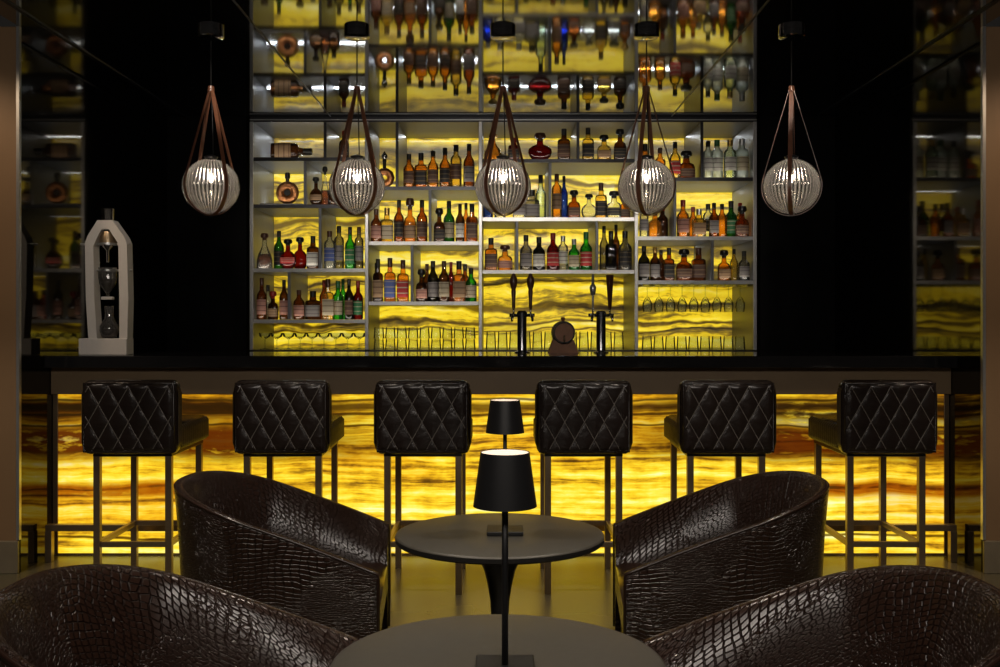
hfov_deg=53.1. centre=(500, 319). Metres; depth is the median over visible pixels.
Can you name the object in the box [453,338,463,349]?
tumbler
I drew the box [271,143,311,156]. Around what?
bottle
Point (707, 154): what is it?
bottle
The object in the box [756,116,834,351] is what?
wall
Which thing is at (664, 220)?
bottle
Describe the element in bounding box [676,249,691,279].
bottle
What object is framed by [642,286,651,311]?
wine glass
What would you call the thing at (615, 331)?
tumbler
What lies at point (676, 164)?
bottle
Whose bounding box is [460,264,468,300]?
bottle
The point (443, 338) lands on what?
tumbler
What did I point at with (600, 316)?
tap
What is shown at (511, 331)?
tumbler
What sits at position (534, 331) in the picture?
tumbler
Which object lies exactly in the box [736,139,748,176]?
bottle
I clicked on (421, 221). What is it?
bottle
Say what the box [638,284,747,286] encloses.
glass rack
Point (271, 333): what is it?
coupe glass
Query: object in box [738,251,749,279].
bottle
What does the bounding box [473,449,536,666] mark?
table lamp
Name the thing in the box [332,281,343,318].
bottle
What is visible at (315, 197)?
bottle
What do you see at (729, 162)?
bottle
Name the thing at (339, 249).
bottle
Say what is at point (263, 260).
bottle
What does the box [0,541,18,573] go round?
baseboard
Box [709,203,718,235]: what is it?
bottle
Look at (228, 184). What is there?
pendant lamp
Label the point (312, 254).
bottle
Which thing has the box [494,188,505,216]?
bottle
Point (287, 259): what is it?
bottle
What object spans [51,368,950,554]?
bar counter
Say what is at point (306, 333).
coupe glass
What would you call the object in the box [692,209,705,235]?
bottle
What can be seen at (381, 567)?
armchair leg
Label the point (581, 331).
tumbler
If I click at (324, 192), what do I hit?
bottle
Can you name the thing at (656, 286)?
wine glass
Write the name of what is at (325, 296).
bottle
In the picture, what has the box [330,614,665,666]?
table
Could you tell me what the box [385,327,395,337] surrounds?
tumbler
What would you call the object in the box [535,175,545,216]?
bottle
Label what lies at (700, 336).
tumbler
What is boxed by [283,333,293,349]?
coupe glass
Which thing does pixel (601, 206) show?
bottle
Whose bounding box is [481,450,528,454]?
diffuser
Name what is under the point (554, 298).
wall
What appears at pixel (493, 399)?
diffuser
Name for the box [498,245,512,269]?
bottle
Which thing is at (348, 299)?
bottle
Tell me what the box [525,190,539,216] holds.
bottle
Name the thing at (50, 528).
rail
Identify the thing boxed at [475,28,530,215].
pendant lamp
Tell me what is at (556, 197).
bottle
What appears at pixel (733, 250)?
bottle
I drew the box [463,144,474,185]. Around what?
bottle
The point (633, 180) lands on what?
pendant lamp
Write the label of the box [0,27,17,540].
wall
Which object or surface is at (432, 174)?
bottle
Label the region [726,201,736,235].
bottle
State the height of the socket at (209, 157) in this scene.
0.065 m
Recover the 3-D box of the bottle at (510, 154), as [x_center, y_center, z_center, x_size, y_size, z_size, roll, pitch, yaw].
[0.097,-1.276,7.474,0.087,0.168,0.073,0,0,5]
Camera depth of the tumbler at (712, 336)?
7.49 m
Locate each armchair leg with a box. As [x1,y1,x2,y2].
[357,562,386,630]
[616,562,646,631]
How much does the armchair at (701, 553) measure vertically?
0.708 m
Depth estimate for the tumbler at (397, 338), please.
7.49 m
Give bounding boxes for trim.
[1,0,185,116]
[16,26,20,539]
[232,0,330,116]
[671,0,769,116]
[816,0,999,116]
[981,26,985,539]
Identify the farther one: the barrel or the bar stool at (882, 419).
the barrel
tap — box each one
[509,273,534,352]
[588,274,613,352]
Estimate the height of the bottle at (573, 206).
0.213 m
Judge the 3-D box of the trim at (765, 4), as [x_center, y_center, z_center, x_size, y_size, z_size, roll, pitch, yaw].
[1.257,-1.500,5.835,0.008,0.004,3.070,0,0,0]
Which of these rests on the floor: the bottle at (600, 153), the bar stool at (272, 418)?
the bar stool at (272, 418)
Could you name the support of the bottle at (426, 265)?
on the shelving
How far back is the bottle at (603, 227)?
7.61 m
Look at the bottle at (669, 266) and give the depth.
7.44 m
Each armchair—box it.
[0,564,358,666]
[173,471,389,638]
[613,471,829,641]
[643,565,999,666]
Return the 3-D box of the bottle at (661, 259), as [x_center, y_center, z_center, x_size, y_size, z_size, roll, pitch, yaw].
[1.217,-0.413,7.605,0.069,0.240,0.069,0,0,7]
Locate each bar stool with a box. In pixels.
[81,380,208,572]
[233,380,343,502]
[374,380,472,594]
[533,380,632,594]
[664,380,775,500]
[808,380,936,570]
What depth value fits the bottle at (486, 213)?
7.44 m
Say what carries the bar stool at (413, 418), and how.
on the floor
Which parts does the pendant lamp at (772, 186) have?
globe, cord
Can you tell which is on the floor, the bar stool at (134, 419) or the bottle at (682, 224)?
the bar stool at (134, 419)
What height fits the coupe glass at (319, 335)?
0.125 m
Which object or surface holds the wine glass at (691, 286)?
hanging from the glass rack
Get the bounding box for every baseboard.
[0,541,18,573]
[983,541,999,573]
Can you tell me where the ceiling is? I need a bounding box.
[0,0,999,118]
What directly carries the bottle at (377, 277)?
on the shelving
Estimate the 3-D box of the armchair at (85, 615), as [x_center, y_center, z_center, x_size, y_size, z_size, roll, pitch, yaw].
[-0.710,0.940,2.203,0.763,0.708,0.843,0,0,-6]
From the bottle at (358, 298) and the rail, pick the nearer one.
the rail
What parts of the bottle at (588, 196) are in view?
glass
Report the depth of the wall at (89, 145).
5.73 m
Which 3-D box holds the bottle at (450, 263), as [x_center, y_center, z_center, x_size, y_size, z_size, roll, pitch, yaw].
[-0.380,-0.289,7.605,0.060,0.304,0.060,0,0,3]
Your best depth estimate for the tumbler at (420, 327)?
7.49 m
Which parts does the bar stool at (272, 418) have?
leg, leg, quilted panel, backrest, seat frame, leg, leg, seat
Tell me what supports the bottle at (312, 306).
on the shelving
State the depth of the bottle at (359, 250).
7.50 m
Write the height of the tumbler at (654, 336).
0.100 m
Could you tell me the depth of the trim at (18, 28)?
5.11 m
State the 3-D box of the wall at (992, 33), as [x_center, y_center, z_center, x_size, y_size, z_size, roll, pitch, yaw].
[3.489,-0.104,5.125,2.023,2.796,0.010,0,0,0]
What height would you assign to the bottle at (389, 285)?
0.329 m
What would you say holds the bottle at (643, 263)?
on the shelving
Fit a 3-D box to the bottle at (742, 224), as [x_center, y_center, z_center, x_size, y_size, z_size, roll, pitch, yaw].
[1.802,-0.735,7.474,0.101,0.234,0.072,0,0,0]
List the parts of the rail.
post, rail, post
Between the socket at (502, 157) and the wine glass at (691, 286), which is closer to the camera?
the socket at (502, 157)
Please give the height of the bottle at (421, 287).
0.244 m
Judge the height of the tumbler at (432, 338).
0.083 m
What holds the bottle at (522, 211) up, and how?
on the shelving
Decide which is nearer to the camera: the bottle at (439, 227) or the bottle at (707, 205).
the bottle at (439, 227)
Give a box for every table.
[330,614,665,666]
[395,513,604,613]
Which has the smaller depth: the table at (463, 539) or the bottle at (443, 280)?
the table at (463, 539)
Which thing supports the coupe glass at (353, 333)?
on the shelving
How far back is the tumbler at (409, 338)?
7.49 m
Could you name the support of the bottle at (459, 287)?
on the shelving
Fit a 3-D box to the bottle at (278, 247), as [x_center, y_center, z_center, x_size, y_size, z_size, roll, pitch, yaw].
[-1.688,-0.529,7.604,0.077,0.295,0.079,0,0,2]
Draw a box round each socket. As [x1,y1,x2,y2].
[204,154,217,167]
[350,154,363,167]
[496,154,509,167]
[642,154,652,167]
[785,154,798,166]
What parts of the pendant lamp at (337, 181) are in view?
globe, cord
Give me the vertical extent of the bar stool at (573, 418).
1.012 m
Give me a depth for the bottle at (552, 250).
7.44 m
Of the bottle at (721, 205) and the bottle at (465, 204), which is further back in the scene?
the bottle at (465, 204)
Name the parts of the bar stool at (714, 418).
seat, leg, leg, seat frame, backrest, quilted panel, leg, leg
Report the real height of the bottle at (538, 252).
0.250 m
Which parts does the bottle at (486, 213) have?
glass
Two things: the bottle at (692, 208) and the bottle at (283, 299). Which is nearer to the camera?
the bottle at (283, 299)
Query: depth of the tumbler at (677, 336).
7.50 m
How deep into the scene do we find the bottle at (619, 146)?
7.45 m
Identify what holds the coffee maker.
on the countertop at (137, 359)
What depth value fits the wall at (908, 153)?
5.83 m
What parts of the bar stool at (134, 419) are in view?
leg, quilted panel, backrest, leg, seat frame, leg, seat, leg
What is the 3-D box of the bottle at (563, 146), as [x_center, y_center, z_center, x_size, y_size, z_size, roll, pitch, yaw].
[0.471,-1.310,7.474,0.096,0.236,0.080,0,0,6]
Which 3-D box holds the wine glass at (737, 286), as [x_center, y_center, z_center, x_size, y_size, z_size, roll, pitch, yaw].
[1.793,-0.159,7.500,0.072,0.196,0.071,0,0,0]
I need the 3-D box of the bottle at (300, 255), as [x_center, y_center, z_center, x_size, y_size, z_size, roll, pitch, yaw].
[-1.527,-0.506,7.595,0.120,0.249,0.072,0,0,0]
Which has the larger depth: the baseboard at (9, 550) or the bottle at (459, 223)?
the bottle at (459, 223)
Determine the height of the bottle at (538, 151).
0.206 m
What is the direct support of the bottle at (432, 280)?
on the shelving
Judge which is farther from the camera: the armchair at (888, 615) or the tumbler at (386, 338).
the tumbler at (386, 338)
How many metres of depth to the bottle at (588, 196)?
7.50 m
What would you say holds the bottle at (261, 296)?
on the shelving
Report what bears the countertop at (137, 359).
on the bar counter at (428, 483)
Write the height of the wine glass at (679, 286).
0.196 m
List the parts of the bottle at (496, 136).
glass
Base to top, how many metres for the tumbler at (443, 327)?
0.083 m
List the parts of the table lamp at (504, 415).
stem, lamp shade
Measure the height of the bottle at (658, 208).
0.224 m
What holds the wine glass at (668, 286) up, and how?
hanging from the glass rack
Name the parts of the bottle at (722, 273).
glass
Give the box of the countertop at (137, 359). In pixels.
[44,352,957,367]
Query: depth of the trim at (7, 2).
5.59 m
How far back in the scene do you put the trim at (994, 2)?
5.59 m
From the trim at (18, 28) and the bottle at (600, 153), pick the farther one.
the bottle at (600, 153)
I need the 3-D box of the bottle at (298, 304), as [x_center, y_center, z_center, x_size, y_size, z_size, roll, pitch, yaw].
[-1.510,-0.114,7.474,0.084,0.220,0.086,0,0,-6]
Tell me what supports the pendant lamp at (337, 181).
hanging from the ceiling
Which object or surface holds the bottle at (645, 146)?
on the shelving
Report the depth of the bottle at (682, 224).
7.44 m
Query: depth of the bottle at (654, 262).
7.46 m
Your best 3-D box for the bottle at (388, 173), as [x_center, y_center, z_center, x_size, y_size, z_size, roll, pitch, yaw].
[-0.874,-1.127,7.500,0.154,0.272,0.060,0,0,0]
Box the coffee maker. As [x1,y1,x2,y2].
[79,208,133,354]
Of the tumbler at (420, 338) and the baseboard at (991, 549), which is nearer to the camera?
the baseboard at (991, 549)
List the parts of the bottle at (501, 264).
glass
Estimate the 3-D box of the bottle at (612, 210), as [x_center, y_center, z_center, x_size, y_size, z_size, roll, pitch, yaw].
[0.845,-0.862,7.474,0.110,0.205,0.078,0,0,6]
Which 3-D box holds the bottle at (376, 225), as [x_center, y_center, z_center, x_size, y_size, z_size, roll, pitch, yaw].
[-0.933,-0.706,7.474,0.084,0.248,0.086,0,0,2]
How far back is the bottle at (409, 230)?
7.51 m
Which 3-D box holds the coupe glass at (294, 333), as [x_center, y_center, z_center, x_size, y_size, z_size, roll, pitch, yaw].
[-1.504,0.159,7.500,0.092,0.125,0.091,0,0,0]
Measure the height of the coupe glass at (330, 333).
0.125 m
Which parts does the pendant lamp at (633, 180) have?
globe, cord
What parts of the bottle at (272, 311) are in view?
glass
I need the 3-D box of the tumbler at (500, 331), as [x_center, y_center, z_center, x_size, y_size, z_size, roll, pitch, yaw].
[0.012,0.154,7.500,0.080,0.135,0.079,0,0,0]
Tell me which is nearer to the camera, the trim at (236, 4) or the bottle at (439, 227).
the trim at (236, 4)
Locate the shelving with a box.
[250,117,756,351]
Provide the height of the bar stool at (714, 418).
1.012 m
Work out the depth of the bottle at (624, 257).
7.45 m
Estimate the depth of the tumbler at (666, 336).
7.50 m
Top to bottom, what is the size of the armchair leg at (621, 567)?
0.135 m
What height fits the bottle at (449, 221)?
0.317 m
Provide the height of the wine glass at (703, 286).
0.196 m
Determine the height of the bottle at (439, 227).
0.256 m
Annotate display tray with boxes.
[260,203,302,203]
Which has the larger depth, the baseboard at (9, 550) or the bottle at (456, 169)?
the bottle at (456, 169)
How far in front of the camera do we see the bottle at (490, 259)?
7.44 m
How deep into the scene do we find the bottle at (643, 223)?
7.45 m
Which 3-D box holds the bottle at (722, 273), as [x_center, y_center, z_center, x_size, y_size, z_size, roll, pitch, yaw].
[1.667,-0.408,7.474,0.093,0.230,0.066,0,0,-6]
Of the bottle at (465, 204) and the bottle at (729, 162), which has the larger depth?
the bottle at (465, 204)
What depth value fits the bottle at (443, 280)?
7.44 m
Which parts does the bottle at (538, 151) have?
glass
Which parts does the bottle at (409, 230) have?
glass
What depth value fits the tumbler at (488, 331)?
7.50 m
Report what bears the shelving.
on the floor
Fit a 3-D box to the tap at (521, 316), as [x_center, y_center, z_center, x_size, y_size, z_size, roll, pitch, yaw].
[0.124,-0.041,5.906,0.150,0.468,0.118,0,0,0]
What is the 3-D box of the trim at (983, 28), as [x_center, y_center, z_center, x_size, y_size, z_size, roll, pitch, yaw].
[2.469,-0.189,5.120,0.016,2.625,0.023,0,0,0]
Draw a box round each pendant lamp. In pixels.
[182,28,239,215]
[329,28,384,215]
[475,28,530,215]
[618,28,675,215]
[761,28,821,215]
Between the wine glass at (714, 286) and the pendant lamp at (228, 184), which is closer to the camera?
the pendant lamp at (228, 184)
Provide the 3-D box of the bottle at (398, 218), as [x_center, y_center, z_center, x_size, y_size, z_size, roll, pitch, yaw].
[-0.762,-0.739,7.474,0.076,0.316,0.078,0,0,6]
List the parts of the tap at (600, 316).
spout, tap handle, tap handle, spout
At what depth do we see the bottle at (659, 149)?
7.48 m
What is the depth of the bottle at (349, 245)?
7.45 m
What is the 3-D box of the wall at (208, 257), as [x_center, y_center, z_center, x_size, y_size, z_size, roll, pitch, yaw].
[-2.172,-0.104,7.765,0.586,2.796,0.770,0,0,0]
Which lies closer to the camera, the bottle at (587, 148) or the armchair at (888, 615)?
the armchair at (888, 615)
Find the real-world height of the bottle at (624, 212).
0.201 m
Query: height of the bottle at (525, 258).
0.265 m
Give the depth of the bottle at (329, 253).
7.45 m
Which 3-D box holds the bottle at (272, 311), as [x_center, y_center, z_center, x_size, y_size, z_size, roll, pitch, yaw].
[-1.715,-0.111,7.522,0.076,0.214,0.055,0,0,4]
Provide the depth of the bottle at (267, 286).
7.59 m
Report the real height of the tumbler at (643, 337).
0.100 m
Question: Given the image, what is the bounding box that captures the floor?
[0,555,999,629]
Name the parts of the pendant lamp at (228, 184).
globe, cord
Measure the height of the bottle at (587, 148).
0.243 m
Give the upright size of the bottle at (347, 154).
0.210 m
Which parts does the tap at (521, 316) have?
spout, tap handle, tap handle, spout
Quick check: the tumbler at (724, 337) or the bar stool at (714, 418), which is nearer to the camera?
the bar stool at (714, 418)
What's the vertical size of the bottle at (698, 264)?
0.251 m
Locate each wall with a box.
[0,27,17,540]
[18,28,166,571]
[167,116,249,351]
[274,138,731,347]
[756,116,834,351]
[835,28,983,571]
[984,27,999,540]
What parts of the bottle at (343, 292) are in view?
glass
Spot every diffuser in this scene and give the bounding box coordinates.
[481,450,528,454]
[493,399,516,400]
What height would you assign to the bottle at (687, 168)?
0.220 m
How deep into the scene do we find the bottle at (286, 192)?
7.48 m
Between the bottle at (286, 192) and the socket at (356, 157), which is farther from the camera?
the bottle at (286, 192)
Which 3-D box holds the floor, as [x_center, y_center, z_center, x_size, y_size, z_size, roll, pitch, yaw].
[0.000,1.344,3.150,9.000,0.100,10.300,0,0,0]
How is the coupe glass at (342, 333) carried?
on the shelving
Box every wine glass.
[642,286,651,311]
[654,286,663,311]
[666,286,674,311]
[677,286,686,311]
[689,286,698,311]
[700,286,709,311]
[712,286,721,311]
[724,286,732,311]
[735,286,744,311]
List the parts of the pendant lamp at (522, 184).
globe, cord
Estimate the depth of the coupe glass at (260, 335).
7.50 m
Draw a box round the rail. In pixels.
[45,523,956,561]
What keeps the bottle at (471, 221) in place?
on the shelving
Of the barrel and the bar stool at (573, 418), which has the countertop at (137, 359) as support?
the barrel
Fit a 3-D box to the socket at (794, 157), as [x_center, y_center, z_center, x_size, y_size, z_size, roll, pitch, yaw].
[1.511,-0.827,5.200,0.072,0.065,0.072,0,0,0]
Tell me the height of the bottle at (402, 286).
0.311 m
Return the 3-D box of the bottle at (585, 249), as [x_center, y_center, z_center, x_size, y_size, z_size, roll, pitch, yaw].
[0.637,-0.515,7.498,0.093,0.289,0.095,0,0,1]
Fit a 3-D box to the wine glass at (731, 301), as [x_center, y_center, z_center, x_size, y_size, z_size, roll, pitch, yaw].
[1.706,-0.159,7.500,0.072,0.196,0.071,0,0,0]
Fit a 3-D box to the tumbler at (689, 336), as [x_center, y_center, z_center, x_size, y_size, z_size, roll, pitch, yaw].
[1.443,0.172,7.500,0.082,0.100,0.081,0,0,0]
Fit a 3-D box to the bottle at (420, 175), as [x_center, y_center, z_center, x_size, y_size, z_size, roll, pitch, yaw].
[-0.603,-1.123,7.534,0.096,0.270,0.081,0,0,3]
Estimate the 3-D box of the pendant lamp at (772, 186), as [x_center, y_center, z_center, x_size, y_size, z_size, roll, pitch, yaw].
[1.511,-1.021,5.200,0.291,0.960,0.292,0,0,-30]
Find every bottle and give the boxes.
[257,233,272,267]
[257,278,266,318]
[266,285,270,298]
[267,291,277,318]
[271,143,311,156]
[274,231,283,267]
[276,172,298,202]
[279,280,287,318]
[280,239,295,267]
[293,290,304,318]
[294,237,305,267]
[305,291,320,318]
[306,236,318,267]
[309,177,322,203]
[319,280,328,318]
[321,166,328,203]
[322,279,333,318]
[324,231,334,267]
[328,189,336,203]
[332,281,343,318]
[334,226,343,267]
[339,131,348,156]
[341,279,345,296]
[344,279,353,318]
[345,227,354,267]
[353,281,362,318]
[354,227,363,267]
[371,209,381,240]
[373,259,382,300]
[378,151,394,185]
[381,208,392,240]
[384,258,395,300]
[394,200,403,240]
[397,260,408,300]
[403,154,414,185]
[404,198,415,240]
[415,153,426,185]
[416,200,427,240]
[416,269,426,300]
[424,264,428,284]
[427,151,438,185]
[427,261,437,300]
[434,208,444,240]
[438,261,449,300]
[439,148,450,185]
[443,201,454,240]
[449,262,454,300]
[450,145,461,185]
[453,261,465,300]
[455,204,464,240]
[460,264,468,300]
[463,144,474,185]
[463,203,467,216]
[465,268,476,300]
[466,204,477,240]
[483,190,492,216]
[484,134,501,156]
[485,238,496,269]
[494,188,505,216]
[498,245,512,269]
[508,138,519,158]
[513,190,525,216]
[520,235,531,269]
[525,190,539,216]
[528,133,551,158]
[533,237,544,269]
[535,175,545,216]
[547,233,558,269]
[552,174,561,216]
[557,129,569,158]
[558,236,567,269]
[562,176,567,216]
[568,190,579,216]
[568,239,579,269]
[580,232,591,269]
[581,194,596,216]
[582,128,593,158]
[595,183,606,216]
[597,135,610,158]
[599,226,607,269]
[605,231,616,269]
[607,191,620,216]
[613,225,619,269]
[614,129,625,158]
[618,231,631,269]
[619,194,629,216]
[638,246,649,279]
[639,205,648,235]
[642,144,650,176]
[649,208,661,235]
[650,247,659,279]
[655,148,665,174]
[657,205,667,235]
[659,250,663,279]
[664,248,674,279]
[669,142,680,176]
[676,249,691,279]
[677,151,694,176]
[677,200,688,235]
[689,207,697,235]
[691,248,705,279]
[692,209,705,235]
[703,141,712,176]
[703,204,710,230]
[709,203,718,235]
[712,140,722,176]
[718,204,726,235]
[718,250,730,279]
[724,140,735,176]
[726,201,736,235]
[730,249,737,279]
[735,206,748,235]
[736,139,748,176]
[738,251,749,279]
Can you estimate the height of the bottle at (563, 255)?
0.261 m
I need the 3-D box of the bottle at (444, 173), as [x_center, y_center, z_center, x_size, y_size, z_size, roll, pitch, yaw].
[-0.419,-1.137,7.474,0.084,0.297,0.086,0,0,4]
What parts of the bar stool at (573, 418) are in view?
leg, leg, seat frame, backrest, quilted panel, leg, leg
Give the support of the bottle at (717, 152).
on the shelving
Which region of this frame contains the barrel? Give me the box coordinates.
[548,317,578,352]
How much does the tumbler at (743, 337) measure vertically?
0.100 m
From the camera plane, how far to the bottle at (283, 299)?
7.45 m
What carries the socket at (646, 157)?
attached to the pendant lamp at (633, 180)
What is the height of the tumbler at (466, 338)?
0.083 m
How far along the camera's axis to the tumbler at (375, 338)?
7.49 m
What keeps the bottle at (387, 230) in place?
on the shelving
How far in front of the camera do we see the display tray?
7.43 m
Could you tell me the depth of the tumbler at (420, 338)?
7.49 m
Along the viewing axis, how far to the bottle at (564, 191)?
7.50 m
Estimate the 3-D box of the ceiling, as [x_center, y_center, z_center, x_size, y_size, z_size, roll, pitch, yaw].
[0.000,-1.527,6.285,4.930,0.050,3.970,0,0,0]
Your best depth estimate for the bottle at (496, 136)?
7.49 m
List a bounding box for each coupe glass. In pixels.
[259,333,270,349]
[271,333,282,349]
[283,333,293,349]
[294,333,305,349]
[306,333,317,349]
[318,333,329,349]
[330,333,341,349]
[342,333,352,349]
[353,333,364,349]
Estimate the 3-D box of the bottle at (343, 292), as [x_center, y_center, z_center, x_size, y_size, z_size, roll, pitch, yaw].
[-1.205,-0.159,7.629,0.060,0.309,0.060,0,0,-5]
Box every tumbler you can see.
[374,338,383,349]
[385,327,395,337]
[385,338,395,349]
[396,338,406,349]
[408,338,418,349]
[419,327,429,337]
[419,338,429,349]
[431,338,440,349]
[442,327,452,337]
[442,338,452,349]
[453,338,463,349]
[465,338,475,349]
[486,331,495,349]
[497,331,507,349]
[509,331,516,349]
[532,331,542,349]
[578,331,588,349]
[613,331,623,349]
[642,336,651,349]
[653,336,663,349]
[665,336,675,349]
[676,336,686,349]
[688,336,698,349]
[700,336,710,349]
[711,336,721,349]
[723,336,733,349]
[734,336,744,349]
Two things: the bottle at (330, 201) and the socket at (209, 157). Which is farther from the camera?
the bottle at (330, 201)
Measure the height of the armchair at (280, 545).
0.708 m
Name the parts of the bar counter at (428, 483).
post, post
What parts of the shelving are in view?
post, panel, shelf, shelf, shelf, post, shelf, shelf, shelf, post, board, trim, shelf, shelf, shelf, post, shelf, shelf, shelf, panel, post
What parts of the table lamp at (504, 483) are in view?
stem, lamp shade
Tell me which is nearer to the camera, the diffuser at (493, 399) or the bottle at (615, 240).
the diffuser at (493, 399)
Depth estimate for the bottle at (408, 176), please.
7.45 m
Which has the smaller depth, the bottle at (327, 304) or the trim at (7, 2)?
the trim at (7, 2)
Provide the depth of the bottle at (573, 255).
7.44 m
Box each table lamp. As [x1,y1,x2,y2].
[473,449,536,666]
[486,399,523,535]
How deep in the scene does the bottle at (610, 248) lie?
7.44 m
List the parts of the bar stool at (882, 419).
leg, seat, leg, seat frame, leg, backrest, quilted panel, leg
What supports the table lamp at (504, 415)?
on the table at (463, 539)
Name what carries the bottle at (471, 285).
on the shelving
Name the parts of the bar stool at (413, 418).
leg, leg, backrest, quilted panel, seat frame, leg, leg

